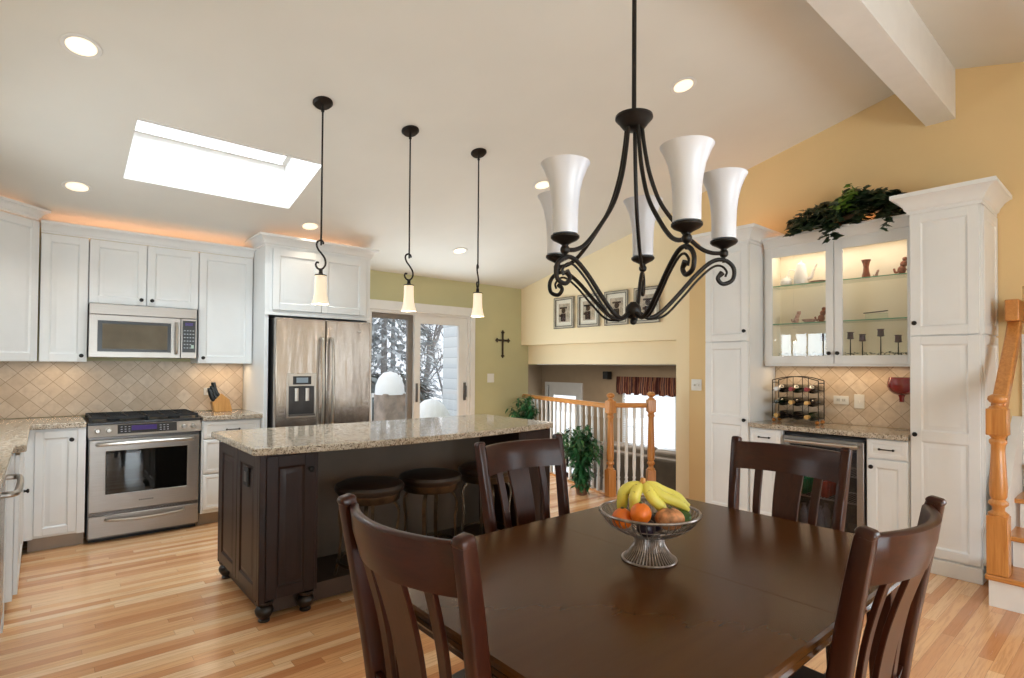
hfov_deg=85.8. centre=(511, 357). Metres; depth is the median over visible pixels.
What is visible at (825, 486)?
drink can
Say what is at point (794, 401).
wine bottle
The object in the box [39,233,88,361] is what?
upper cabinet
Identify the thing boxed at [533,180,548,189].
recessed light
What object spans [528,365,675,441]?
wall
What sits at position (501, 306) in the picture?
wall
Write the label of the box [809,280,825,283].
saucer
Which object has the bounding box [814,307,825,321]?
figurine
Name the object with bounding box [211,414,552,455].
island countertop
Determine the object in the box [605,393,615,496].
newel post
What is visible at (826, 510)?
water bottle
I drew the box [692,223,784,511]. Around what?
tall cabinet
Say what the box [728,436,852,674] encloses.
dining chair
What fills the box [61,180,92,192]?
recessed light
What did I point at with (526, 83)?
ceiling
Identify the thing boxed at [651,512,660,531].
plum
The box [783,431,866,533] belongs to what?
wine fridge
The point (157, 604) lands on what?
floor
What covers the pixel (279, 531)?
kitchen island
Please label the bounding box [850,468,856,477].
wire shelf
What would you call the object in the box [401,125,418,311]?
pendant lamp
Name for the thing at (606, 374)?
wall speaker
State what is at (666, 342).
wall
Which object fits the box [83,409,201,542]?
range
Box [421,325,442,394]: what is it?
bare tree
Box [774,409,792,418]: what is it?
wine bottle
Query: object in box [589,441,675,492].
leather sofa
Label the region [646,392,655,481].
newel post
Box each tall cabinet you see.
[243,232,379,427]
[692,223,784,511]
[889,176,1011,584]
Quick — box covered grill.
[374,371,405,420]
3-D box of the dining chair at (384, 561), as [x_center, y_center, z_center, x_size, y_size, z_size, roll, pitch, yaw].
[-0.098,0.879,1.403,0.583,1.053,0.502,1,-1,-45]
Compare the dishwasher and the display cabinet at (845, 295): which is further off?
the display cabinet at (845, 295)
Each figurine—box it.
[791,311,800,322]
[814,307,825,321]
[893,257,906,274]
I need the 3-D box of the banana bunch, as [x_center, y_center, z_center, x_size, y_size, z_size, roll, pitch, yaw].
[0.462,0.457,1.774,0.240,0.138,0.095,0,-1,1]
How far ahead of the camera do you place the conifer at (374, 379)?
11.33 m
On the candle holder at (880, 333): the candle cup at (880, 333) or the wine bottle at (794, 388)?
the candle cup at (880, 333)
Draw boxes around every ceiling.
[0,0,1023,288]
[537,364,663,364]
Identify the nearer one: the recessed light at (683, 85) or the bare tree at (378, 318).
the recessed light at (683, 85)
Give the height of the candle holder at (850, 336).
0.198 m
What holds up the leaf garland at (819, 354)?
on the display cabinet at (845, 295)
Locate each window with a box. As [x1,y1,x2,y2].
[124,117,320,208]
[622,393,675,448]
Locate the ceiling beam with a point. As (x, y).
(889, 36)
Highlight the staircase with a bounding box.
[985,334,1023,613]
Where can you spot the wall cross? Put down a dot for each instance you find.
(503, 340)
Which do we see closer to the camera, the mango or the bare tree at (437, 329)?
the mango
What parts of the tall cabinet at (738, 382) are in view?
door, door, crown moulding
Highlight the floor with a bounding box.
[0,474,1023,677]
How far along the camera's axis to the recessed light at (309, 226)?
5.11 m
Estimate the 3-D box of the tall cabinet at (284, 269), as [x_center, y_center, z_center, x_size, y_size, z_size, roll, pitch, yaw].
[-2.042,0.175,5.518,1.153,2.556,0.742,1,-1,-40]
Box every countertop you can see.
[0,416,85,495]
[194,409,262,420]
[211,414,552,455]
[750,419,909,440]
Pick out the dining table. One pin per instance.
(747, 594)
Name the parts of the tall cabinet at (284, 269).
panel, door, crown moulding, rail, frame, door, panel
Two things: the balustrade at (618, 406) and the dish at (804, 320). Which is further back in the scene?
the balustrade at (618, 406)
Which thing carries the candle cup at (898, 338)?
on the candle holder at (898, 338)
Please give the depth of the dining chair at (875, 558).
1.23 m
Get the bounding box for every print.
[559,303,569,321]
[583,301,594,320]
[610,297,622,315]
[640,294,653,314]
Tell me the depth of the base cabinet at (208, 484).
4.72 m
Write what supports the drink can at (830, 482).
in the wine fridge at (856, 511)
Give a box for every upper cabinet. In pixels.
[0,196,50,361]
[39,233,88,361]
[88,239,198,309]
[190,252,252,363]
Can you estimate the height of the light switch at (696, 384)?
0.115 m
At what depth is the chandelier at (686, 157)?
1.71 m
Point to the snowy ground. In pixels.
(438, 392)
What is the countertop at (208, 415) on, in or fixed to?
on the base cabinet at (208, 484)
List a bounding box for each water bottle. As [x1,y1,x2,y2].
[800,502,808,523]
[816,505,824,526]
[822,503,830,526]
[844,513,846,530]
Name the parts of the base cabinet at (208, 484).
drawer, drawer, drawer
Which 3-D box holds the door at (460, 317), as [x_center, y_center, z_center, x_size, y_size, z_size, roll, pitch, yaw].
[-1.138,0.410,6.842,1.580,2.140,0.166,1,-1,-40]
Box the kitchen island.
[217,428,549,622]
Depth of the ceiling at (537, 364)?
7.68 m
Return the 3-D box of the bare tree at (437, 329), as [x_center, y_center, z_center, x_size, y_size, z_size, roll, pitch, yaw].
[-2.688,-0.805,19.159,5.061,7.976,4.877,0,-1,19]
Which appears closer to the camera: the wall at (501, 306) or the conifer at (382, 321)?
the wall at (501, 306)
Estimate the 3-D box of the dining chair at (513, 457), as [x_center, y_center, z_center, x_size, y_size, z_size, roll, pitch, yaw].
[0.187,0.890,2.295,0.502,1.064,0.583,1,-1,-40]
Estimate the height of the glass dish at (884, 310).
0.064 m
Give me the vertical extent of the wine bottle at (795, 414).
0.074 m
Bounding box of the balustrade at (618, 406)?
[615,403,646,496]
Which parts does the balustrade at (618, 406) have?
handrail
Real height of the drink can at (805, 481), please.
0.120 m
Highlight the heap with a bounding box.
[420,399,449,417]
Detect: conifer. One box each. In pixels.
[371,318,442,400]
[371,374,381,420]
[372,318,389,375]
[372,319,442,402]
[373,372,436,406]
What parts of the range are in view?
control knob, control knob, warming drawer, oven door, control panel, handle, handle, display panel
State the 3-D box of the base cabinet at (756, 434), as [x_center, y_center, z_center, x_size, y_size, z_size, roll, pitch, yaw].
[2.281,1.033,4.735,0.534,0.875,0.272,1,-1,-40]
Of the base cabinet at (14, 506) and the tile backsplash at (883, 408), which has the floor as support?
the base cabinet at (14, 506)
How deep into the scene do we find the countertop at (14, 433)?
3.66 m
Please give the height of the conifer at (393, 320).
8.346 m
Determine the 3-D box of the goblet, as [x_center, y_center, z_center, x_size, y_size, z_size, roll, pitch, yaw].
[2.953,0.352,4.174,0.190,0.398,0.190,1,-1,-40]
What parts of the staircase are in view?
corner casing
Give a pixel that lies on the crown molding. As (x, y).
(52, 227)
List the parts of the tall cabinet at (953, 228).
door, door, crown moulding, moulding, panel, panel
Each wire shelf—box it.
[801,492,856,504]
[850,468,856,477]
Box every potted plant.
[505,394,540,419]
[556,425,606,495]
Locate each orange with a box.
[612,507,632,528]
[630,501,651,522]
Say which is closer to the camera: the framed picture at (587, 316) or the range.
the range
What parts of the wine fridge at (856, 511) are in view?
handle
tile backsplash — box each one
[0,360,242,418]
[776,366,909,428]
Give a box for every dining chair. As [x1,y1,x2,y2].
[337,493,491,677]
[474,434,569,533]
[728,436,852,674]
[789,495,946,677]
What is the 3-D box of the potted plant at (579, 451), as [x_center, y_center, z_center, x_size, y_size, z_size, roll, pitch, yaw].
[0.789,1.108,5.997,0.654,0.744,0.690,0,-1,7]
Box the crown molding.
[41,220,254,258]
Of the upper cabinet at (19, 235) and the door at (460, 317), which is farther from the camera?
the door at (460, 317)
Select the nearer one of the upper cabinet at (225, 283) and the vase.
the vase
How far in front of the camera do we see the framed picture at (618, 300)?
6.52 m
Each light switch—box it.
[487,374,493,382]
[691,379,701,390]
[854,394,864,408]
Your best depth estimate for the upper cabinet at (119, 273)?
4.66 m
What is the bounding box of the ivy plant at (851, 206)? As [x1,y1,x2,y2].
[783,183,907,243]
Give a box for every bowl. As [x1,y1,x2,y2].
[599,498,701,568]
[780,276,792,286]
[887,377,909,394]
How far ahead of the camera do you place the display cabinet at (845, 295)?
4.48 m
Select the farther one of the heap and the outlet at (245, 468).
the heap
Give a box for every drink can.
[801,478,807,493]
[804,476,811,491]
[821,481,828,497]
[825,480,832,495]
[833,482,836,494]
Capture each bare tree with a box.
[373,318,405,375]
[420,324,442,387]
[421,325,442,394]
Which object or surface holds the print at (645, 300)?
attached to the framed picture at (645, 300)
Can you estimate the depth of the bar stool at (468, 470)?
3.88 m
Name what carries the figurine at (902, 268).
on the display cabinet at (845, 295)
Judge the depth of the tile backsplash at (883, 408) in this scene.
4.53 m
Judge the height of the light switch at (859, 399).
0.115 m
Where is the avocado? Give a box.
[678,509,690,525]
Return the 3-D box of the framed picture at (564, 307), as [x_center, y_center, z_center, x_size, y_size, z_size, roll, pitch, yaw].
[0.681,-0.581,7.202,0.030,0.408,0.357,1,-1,-40]
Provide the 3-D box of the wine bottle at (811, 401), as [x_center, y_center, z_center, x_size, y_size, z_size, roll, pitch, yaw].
[2.509,0.375,4.586,0.300,0.074,0.074,1,-1,-40]
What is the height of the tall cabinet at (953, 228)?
2.586 m
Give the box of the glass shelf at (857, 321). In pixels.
[773,318,906,325]
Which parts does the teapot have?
spout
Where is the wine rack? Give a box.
[772,376,824,424]
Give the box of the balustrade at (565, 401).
[522,394,606,494]
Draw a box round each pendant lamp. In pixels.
[312,96,332,304]
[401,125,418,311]
[471,148,486,316]
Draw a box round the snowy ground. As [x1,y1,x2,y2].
[426,385,674,468]
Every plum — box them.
[636,519,655,536]
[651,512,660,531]
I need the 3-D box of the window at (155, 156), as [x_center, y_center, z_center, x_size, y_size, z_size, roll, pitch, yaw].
[-2.131,-1.557,4.100,1.230,0.524,0.800,1,-1,-40]
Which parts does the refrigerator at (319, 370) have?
door, display panel, handle, handle, door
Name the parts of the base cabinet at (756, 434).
door, drawer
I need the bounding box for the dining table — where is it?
[392,495,900,677]
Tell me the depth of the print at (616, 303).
6.53 m
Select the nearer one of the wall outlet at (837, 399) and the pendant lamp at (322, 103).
the pendant lamp at (322, 103)
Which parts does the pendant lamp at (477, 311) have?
lamp shade, rod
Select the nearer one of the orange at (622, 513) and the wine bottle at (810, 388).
the orange at (622, 513)
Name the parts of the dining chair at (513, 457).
post, crest rail, post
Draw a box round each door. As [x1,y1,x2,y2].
[370,299,474,420]
[545,382,582,471]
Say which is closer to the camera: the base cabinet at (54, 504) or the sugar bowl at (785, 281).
the base cabinet at (54, 504)
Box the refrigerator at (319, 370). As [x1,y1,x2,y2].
[267,317,370,427]
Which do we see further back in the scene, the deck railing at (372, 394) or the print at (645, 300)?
the deck railing at (372, 394)
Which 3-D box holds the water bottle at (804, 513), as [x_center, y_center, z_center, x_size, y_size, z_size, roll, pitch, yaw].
[2.353,1.263,4.439,0.064,0.182,0.063,1,-1,-40]
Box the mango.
[655,506,684,530]
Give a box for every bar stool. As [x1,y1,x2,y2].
[334,476,403,574]
[399,467,461,537]
[458,461,511,535]
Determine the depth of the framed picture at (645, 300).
6.20 m
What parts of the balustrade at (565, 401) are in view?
handrail, shoe rail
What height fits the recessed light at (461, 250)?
0.047 m
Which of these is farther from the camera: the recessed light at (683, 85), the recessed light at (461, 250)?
the recessed light at (461, 250)
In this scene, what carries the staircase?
on the floor
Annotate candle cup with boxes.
[821,334,825,340]
[847,332,853,338]
[859,334,865,341]
[877,329,884,336]
[895,335,901,342]
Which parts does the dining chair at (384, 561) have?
post, rail, crest rail, seat, post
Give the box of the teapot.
[788,261,817,285]
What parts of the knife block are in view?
knife handle, knife handle, knife handle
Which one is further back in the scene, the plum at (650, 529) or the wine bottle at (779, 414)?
the wine bottle at (779, 414)
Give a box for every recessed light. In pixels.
[59,33,102,58]
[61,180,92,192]
[300,222,319,230]
[452,247,467,253]
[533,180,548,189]
[670,77,696,93]
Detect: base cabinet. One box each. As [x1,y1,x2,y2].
[4,452,28,602]
[23,427,85,551]
[197,418,260,524]
[750,427,785,515]
[867,438,910,531]
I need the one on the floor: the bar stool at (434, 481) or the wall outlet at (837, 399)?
the bar stool at (434, 481)
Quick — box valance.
[616,376,675,396]
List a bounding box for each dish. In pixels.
[802,319,816,321]
[863,310,887,313]
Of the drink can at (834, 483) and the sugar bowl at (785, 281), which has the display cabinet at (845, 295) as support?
the sugar bowl at (785, 281)
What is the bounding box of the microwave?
[87,303,196,358]
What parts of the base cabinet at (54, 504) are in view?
door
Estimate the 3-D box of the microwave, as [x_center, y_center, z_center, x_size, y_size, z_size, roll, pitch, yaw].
[-3.180,-0.211,4.747,0.755,0.430,0.450,1,-1,-40]
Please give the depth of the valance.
9.72 m
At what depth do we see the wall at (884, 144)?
4.34 m
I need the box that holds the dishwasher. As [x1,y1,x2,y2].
[0,474,23,632]
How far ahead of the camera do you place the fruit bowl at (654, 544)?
1.73 m
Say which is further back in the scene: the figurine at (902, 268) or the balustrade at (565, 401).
the balustrade at (565, 401)
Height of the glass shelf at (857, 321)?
0.008 m
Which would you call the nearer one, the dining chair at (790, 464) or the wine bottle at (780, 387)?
the dining chair at (790, 464)
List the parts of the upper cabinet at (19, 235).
crown moulding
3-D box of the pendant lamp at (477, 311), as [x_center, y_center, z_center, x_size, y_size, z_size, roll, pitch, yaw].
[-0.266,-0.971,4.318,0.124,1.305,0.124,0,-1,10]
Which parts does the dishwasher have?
door, filler panel, handle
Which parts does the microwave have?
door, vent panel, handle, control panel, key panel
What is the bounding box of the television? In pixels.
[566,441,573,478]
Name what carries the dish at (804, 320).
on the display cabinet at (845, 295)
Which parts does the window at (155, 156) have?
frame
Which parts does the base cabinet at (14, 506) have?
door, door, door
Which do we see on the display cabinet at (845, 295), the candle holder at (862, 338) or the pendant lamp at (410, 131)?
the candle holder at (862, 338)
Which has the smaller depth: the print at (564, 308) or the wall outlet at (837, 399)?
the wall outlet at (837, 399)
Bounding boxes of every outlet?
[243,466,248,486]
[833,396,848,404]
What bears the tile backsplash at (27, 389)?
attached to the wall at (501, 306)
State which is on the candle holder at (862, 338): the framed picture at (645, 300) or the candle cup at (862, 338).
the candle cup at (862, 338)
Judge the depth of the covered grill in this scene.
8.89 m
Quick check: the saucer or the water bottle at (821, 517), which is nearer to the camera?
the water bottle at (821, 517)
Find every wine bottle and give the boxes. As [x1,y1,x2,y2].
[774,384,792,392]
[774,396,792,404]
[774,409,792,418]
[788,384,807,392]
[788,397,807,405]
[789,410,807,419]
[804,385,823,393]
[804,398,823,406]
[804,411,823,420]
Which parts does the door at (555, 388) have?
casing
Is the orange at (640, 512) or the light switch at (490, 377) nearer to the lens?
the orange at (640, 512)
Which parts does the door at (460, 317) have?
fixed door, sliding door, handle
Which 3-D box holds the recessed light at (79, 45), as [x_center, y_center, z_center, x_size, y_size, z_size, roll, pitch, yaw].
[-2.226,-1.607,2.848,0.179,0.047,0.175,1,-1,-36]
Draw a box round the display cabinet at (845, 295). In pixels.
[761,214,909,366]
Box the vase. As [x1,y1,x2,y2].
[861,259,870,278]
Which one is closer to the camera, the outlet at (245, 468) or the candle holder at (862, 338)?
the outlet at (245, 468)
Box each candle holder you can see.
[821,334,825,353]
[847,332,853,354]
[859,334,865,354]
[877,329,884,354]
[895,335,901,354]
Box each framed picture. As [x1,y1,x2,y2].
[554,296,574,328]
[577,293,599,327]
[604,289,628,325]
[634,285,660,323]
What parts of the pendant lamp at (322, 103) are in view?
lamp shade, rod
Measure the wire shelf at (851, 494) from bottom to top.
0.012 m
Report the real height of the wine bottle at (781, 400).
0.074 m
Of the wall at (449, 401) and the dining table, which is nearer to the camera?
the dining table
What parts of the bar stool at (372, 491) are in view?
leg, leg, seat, leg, leg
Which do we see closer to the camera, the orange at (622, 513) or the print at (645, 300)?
the orange at (622, 513)
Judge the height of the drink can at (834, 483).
0.120 m
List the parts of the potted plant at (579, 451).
pot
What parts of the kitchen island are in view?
corner post, door, door, corner post, door, panel, panel, panel, door, corner post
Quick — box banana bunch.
[617,477,689,511]
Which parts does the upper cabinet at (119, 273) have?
door, door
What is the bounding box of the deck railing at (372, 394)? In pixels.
[371,392,405,420]
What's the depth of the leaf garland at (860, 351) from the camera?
4.24 m
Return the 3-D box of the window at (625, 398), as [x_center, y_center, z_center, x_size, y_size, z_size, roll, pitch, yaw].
[2.446,1.271,9.790,0.115,1.400,1.180,1,-1,-40]
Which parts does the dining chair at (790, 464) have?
post, crest rail, post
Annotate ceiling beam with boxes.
[806,0,955,125]
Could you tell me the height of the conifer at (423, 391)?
2.715 m
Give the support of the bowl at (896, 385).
on the goblet
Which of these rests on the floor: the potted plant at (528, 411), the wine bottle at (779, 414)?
the potted plant at (528, 411)
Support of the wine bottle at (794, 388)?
in the wine rack
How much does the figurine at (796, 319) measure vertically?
0.106 m
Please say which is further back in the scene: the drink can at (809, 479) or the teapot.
the teapot
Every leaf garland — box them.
[778,352,824,355]
[843,351,906,354]
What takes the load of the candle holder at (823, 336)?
on the display cabinet at (845, 295)
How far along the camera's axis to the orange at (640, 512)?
1.68 m
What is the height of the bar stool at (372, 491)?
0.683 m
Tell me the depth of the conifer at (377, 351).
15.98 m
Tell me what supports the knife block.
on the countertop at (208, 415)
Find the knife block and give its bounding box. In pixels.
[207,382,231,411]
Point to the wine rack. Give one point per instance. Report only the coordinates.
(808, 378)
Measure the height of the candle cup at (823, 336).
0.058 m
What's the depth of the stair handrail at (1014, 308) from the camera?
3.49 m
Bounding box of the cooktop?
[83,409,201,425]
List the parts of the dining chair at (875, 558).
seat, post, rail, crest rail, post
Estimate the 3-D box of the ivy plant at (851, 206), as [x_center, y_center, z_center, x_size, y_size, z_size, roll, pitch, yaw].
[2.622,-1.146,4.420,0.505,0.509,0.973,1,-1,-38]
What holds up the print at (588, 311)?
attached to the framed picture at (587, 316)
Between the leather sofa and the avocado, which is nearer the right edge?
the avocado
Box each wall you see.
[9,228,536,418]
[442,325,456,415]
[521,213,688,497]
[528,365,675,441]
[689,62,1023,501]
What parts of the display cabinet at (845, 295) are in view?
door, crown moulding, rail, door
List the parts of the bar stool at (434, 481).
leg, leg, seat, leg, leg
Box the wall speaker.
[603,371,611,378]
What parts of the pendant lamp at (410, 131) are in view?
lamp shade, rod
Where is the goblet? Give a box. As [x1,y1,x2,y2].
[887,377,909,430]
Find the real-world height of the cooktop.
0.057 m
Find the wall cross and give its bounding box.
[495,330,509,357]
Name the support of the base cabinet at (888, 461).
on the floor
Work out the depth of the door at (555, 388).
11.40 m
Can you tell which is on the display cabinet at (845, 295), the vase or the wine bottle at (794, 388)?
the vase
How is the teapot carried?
on the display cabinet at (845, 295)
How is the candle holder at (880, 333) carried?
on the display cabinet at (845, 295)
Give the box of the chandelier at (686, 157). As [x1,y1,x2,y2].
[538,0,747,324]
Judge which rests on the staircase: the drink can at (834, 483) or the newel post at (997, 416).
the newel post at (997, 416)
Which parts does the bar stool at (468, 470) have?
leg, leg, seat, leg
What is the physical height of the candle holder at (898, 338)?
0.163 m
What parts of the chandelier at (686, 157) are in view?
lamp shade, lamp shade, arm, arm, arm, arm, stem rod, arm, arm, lamp shade, arm, arm, arm, lamp shade, arm, lamp shade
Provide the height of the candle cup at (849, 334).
0.058 m
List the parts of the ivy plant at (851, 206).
pot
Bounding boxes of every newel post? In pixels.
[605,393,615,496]
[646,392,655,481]
[985,394,1010,577]
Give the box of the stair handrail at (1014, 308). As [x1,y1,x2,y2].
[991,299,1023,408]
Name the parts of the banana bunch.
bunch stem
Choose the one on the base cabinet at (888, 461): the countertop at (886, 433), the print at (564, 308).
the countertop at (886, 433)

